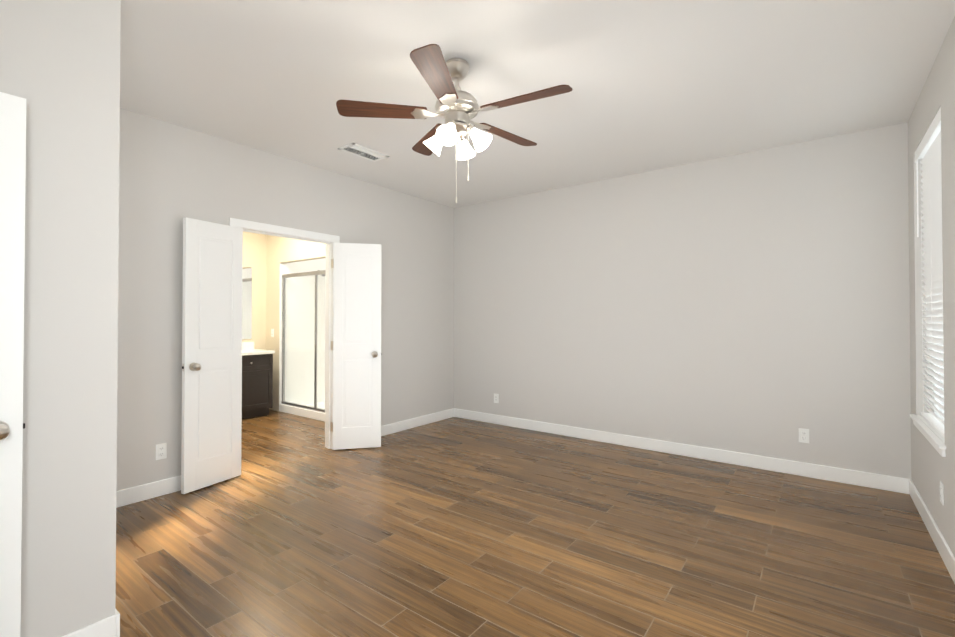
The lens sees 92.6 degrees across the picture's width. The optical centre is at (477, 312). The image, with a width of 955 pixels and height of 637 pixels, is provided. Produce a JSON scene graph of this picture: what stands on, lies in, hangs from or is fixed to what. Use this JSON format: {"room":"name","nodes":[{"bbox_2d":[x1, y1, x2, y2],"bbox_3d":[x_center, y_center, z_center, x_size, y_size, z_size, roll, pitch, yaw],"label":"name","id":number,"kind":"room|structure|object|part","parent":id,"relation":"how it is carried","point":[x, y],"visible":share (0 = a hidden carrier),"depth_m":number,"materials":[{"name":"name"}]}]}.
{"room":"empty bedroom","nodes":[
{"label":"empty bedroom","id":0,"kind":"room"},
{"bbox_2d":[0,0,120,636],"bbox_3d":[-1.855,-0.061,1.393,0.120,2.740,1.200,0,-1,37],"label":"wall","id":1,"kind":"structure","parent":0,"point":[60,66],"depth_m":1.71,"materials":[{"name":"grey paint"}]},
{"bbox_2d":[0,92,25,636],"bbox_3d":[-1.774,0.287,1.210,0.170,2.020,0.824,0,-1,37],"label":"entry door","id":2,"kind":"structure","parent":1,"relation":"in","point":[12,178],"depth_m":1.50,"materials":[{"name":"white wood"}]},
{"bbox_2d":[62,615,115,636],"bbox_3d":[-1.802,1.253,1.338,0.013,0.112,1.200,0,-1,37],"label":"baseboard","id":3,"kind":"structure","parent":1,"relation":"attached to","point":[105,627],"depth_m":1.77,"materials":[{"name":"white wood"}]},
{"bbox_2d":[115,608,119,636],"bbox_3d":[-1.490,1.259,1.862,0.146,0.112,0.013,0,-1,37],"label":"baseboard","id":4,"kind":"structure","parent":1,"relation":"attached to","point":[117,613],"depth_m":1.82,"materials":[{"name":"white wood"}]},
{"bbox_2d":[242,231,266,349],"bbox_3d":[-3.918,-0.015,5.451,0.120,2.740,5.200,0,-1,37],"label":"wall","id":5,"kind":"structure","parent":0,"point":[254,251],"depth_m":6.44,"materials":[{"name":"beige paint"}]},
{"bbox_2d":[242,266,251,338],"bbox_3d":[-3.508,-0.141,5.889,0.006,1.000,1.190,0,-1,37],"label":"bathroom mirror","id":6,"kind":"object","parent":5,"relation":"attached to","point":[246,302],"visible":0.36,"depth_m":6.31,"materials":[{"name":"white mirror"}]},
{"bbox_2d":[266,235,286,410],"bbox_3d":[-2.527,0.001,6.907,0.350,2.740,1.200,0,-1,37],"label":"wall","id":7,"kind":"structure","parent":0,"point":[272,279],"depth_m":6.40,"materials":[{"name":"beige paint"}]},
{"bbox_2d":[116,108,453,490],"bbox_3d":[-1.922,-0.032,3.947,0.120,2.740,5.200,0,-1,37],"label":"wall","id":8,"kind":"structure","parent":0,"point":[171,176],"depth_m":3.69,"materials":[{"name":"grey paint"}]},
{"bbox_2d":[116,475,180,507],"bbox_3d":[-2.726,1.268,2.754,0.013,0.112,2.350,0,-1,37],"label":"baseboard","id":9,"kind":"structure","parent":8,"relation":"attached to","point":[132,495],"depth_m":3.25,"materials":[{"name":"white wood"}]},
{"bbox_2d":[155,443,166,459],"bbox_3d":[-2.304,1.011,3.322,0.007,0.114,0.070,0,-1,37],"label":"electrical outlet","id":10,"kind":"object","parent":8,"relation":"attached to","point":[160,451],"visible":1,"depth_m":3.32,"materials":[{"name":"white plastic"}]},
{"bbox_2d":[181,217,332,493],"bbox_3d":[-1.827,0.318,3.935,0.207,2.020,1.374,0,-1,27],"label":"bathroom door","id":11,"kind":"structure","parent":8,"relation":"in","point":[212,360],"depth_m":3.51,"materials":[{"name":"white wood"}]},
{"bbox_3d":[-1.716,0.315,4.138,0.034,1.698,0.919,0,-1,37],"label":"door frame jamb hinges","id":12,"kind":"part","parent":11,"relation":"part of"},
{"bbox_2d":[229,218,339,448],"bbox_3d":[-1.750,0.285,4.164,0.136,2.110,1.060,0,-1,37],"label":"door frame","id":13,"kind":"structure","parent":8,"relation":"attached to","point":[329,286],"depth_m":4.51,"materials":[{"name":"white wood"}]},
{"bbox_2d":[332,243,381,449],"bbox_3d":[-1.187,0.324,4.514,0.474,2.020,0.170,0,-1,-13],"label":"bathroom door","id":14,"kind":"structure","parent":8,"relation":"in","point":[357,354],"depth_m":4.50,"materials":[{"name":"white wood"}]},
{"bbox_2d":[381,408,453,435],"bbox_3d":[-0.842,1.296,5.254,0.013,0.112,1.790,0,-1,37],"label":"baseboard","id":15,"kind":"structure","parent":8,"relation":"attached to","point":[391,428],"depth_m":5.40,"materials":[{"name":"white wood"}]},
{"bbox_2d":[279,237,325,262],"bbox_3d":[-2.079,-1.040,5.893,1.600,0.680,0.100,0,-1,37],"label":"soffit","id":16,"kind":"structure","parent":0,"point":[294,250],"depth_m":6.04,"materials":[{"name":"beige paint"}]},
{"bbox_2d":[115,409,954,636],"bbox_3d":[-1.115,1.381,3.323,7.140,0.100,5.440,0,-1,37],"label":"floor","id":17,"kind":"structure","parent":0,"point":[455,527],"depth_m":2.57,"materials":[{"name":"brown wood"}]},
{"bbox_2d":[242,342,274,418],"bbox_3d":[-3.273,0.875,5.713,0.579,0.965,1.234,0,-1,37],"label":"bathroom vanity","id":18,"kind":"object","parent":17,"relation":"on","point":[257,382],"visible":0.25,"depth_m":5.89,"materials":[{"name":"black wood"}]},
{"bbox_2d":[279,258,325,421],"bbox_3d":[-1.748,0.064,6.319,1.596,2.600,1.196,0,-1,37],"label":"shower","id":19,"kind":"object","parent":17,"relation":"on","point":[302,343],"visible":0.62,"depth_m":6.50,"materials":[{"name":"white glass"}]},
{"bbox_2d":[120,0,954,207],"bbox_3d":[-1.115,-1.459,3.355,7.140,0.100,5.440,0,-1,37],"label":"ceiling","id":20,"kind":"structure","parent":0,"point":[657,84],"depth_m":2.73,"materials":[{"name":"white paint"}]},
{"bbox_2d":[338,143,389,161],"bbox_3d":[-0.990,-1.396,3.986,0.210,0.011,0.400,0,-1,37],"label":"ceiling vent","id":21,"kind":"object","parent":20,"relation":"in","point":[362,152],"visible":1,"depth_m":3.97,"materials":[{"name":"white plastic"}]},
{"bbox_2d":[336,44,572,202],"bbox_3d":[-0.080,-1.012,2.601,1.265,0.810,1.267,0,-1,37],"label":"ceiling fan","id":22,"kind":"object","parent":20,"relation":"hanging from","point":[457,109],"visible":1,"depth_m":2.52,"materials":[{"name":"brown wood"}]},
{"bbox_3d":[-0.529,-1.127,2.543,0.492,0.006,0.138,0,-13,-8],"label":"blade","id":23,"kind":"part","parent":22,"relation":"part of","materials":[{"name":"brown wood"}]},
{"label":"blade","id":24,"kind":"part","parent":22,"relation":"part of","materials":[{"name":"brown wood"}]},
{"bbox_3d":[-0.191,-1.130,2.189,0.138,0.006,0.492,-12,-3,10],"label":"blade","id":25,"kind":"part","parent":22,"relation":"part of","materials":[{"name":"brown wood"}]},
{"bbox_3d":[0.184,-1.123,2.886,0.492,0.006,0.138,1,11,-44],"label":"blade","id":26,"kind":"part","parent":22,"relation":"part of","materials":[{"name":"brown wood"}]},
{"label":"blade","id":27,"kind":"part","parent":22,"relation":"part of","materials":[{"name":"brown wood"}]},
{"bbox_2d":[454,122,910,478],"bbox_3d":[0.486,-0.015,5.463,7.140,2.740,0.120,0,-1,37],"label":"wall","id":28,"kind":"structure","parent":0,"point":[756,302],"depth_m":4.14,"materials":[{"name":"grey paint"}]},
{"bbox_2d":[494,394,498,402],"bbox_3d":[0.228,1.046,5.566,0.070,0.114,0.007,0,-1,37],"label":"electrical outlet","id":29,"kind":"object","parent":28,"relation":"attached to","point":[496,398],"visible":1,"depth_m":5.56,"materials":[{"name":"white plastic"}]},
{"bbox_2d":[454,408,908,493],"bbox_3d":[1.432,1.290,4.652,4.344,0.112,0.013,0,-1,37],"label":"baseboard","id":30,"kind":"structure","parent":28,"relation":"attached to","point":[870,480],"depth_m":4.12,"materials":[{"name":"white wood"}]},
{"bbox_2d":[799,428,808,442],"bbox_3d":[2.668,1.005,3.727,0.070,0.114,0.007,0,-1,37],"label":"electrical outlet","id":31,"kind":"object","parent":28,"relation":"attached to","point":[803,435],"visible":1,"depth_m":3.73,"materials":[{"name":"white plastic"}]},
{"bbox_2d":[908,16,954,556],"bbox_3d":[1.676,-0.062,1.236,0.150,2.740,5.200,0,-1,37],"label":"wall","id":32,"kind":"structure","parent":0,"point":[931,467],"depth_m":2.54,"materials":[{"name":"grey paint"}]},
{"bbox_2d":[910,414,945,456],"bbox_3d":[2.781,0.736,2.773,0.113,0.067,0.990,0,-1,37],"label":"window sill","id":33,"kind":"structure","parent":32,"relation":"attached to","point":[934,437],"depth_m":2.69,"materials":[{"name":"white wood"}]},
{"bbox_2d":[915,107,944,437],"bbox_3d":[2.790,-0.208,2.777,0.072,1.813,0.896,0,-1,37],"label":"window blinds","id":34,"kind":"object","parent":32,"relation":"attached to","point":[928,151],"visible":0.71,"depth_m":2.85,"materials":[{"name":"white plastic"}]},
{"bbox_2d":[909,479,954,583],"bbox_3d":[1.611,1.252,1.270,0.013,0.112,5.200,0,-1,37],"label":"baseboard","id":35,"kind":"structure","parent":32,"relation":"attached to","point":[943,548],"depth_m":2.60,"materials":[{"name":"white wood"}]},
{"bbox_2d":[933,337,943,420],"bbox_3d":[2.848,-0.196,2.733,0.050,1.840,0.900,0,-1,37],"label":"window","id":36,"kind":"structure","parent":32,"relation":"in","point":[939,408],"depth_m":3.05,"materials":[{"name":"white glass"}]},
{"bbox_2d":[940,481,943,504],"bbox_3d":[2.528,0.982,2.485,0.007,0.114,0.070,0,-1,37],"label":"electrical outlet","id":37,"kind":"object","parent":32,"relation":"attached to","point":[941,493],"visible":0.98,"depth_m":2.47,"materials":[{"name":"white plastic"}]}
]}

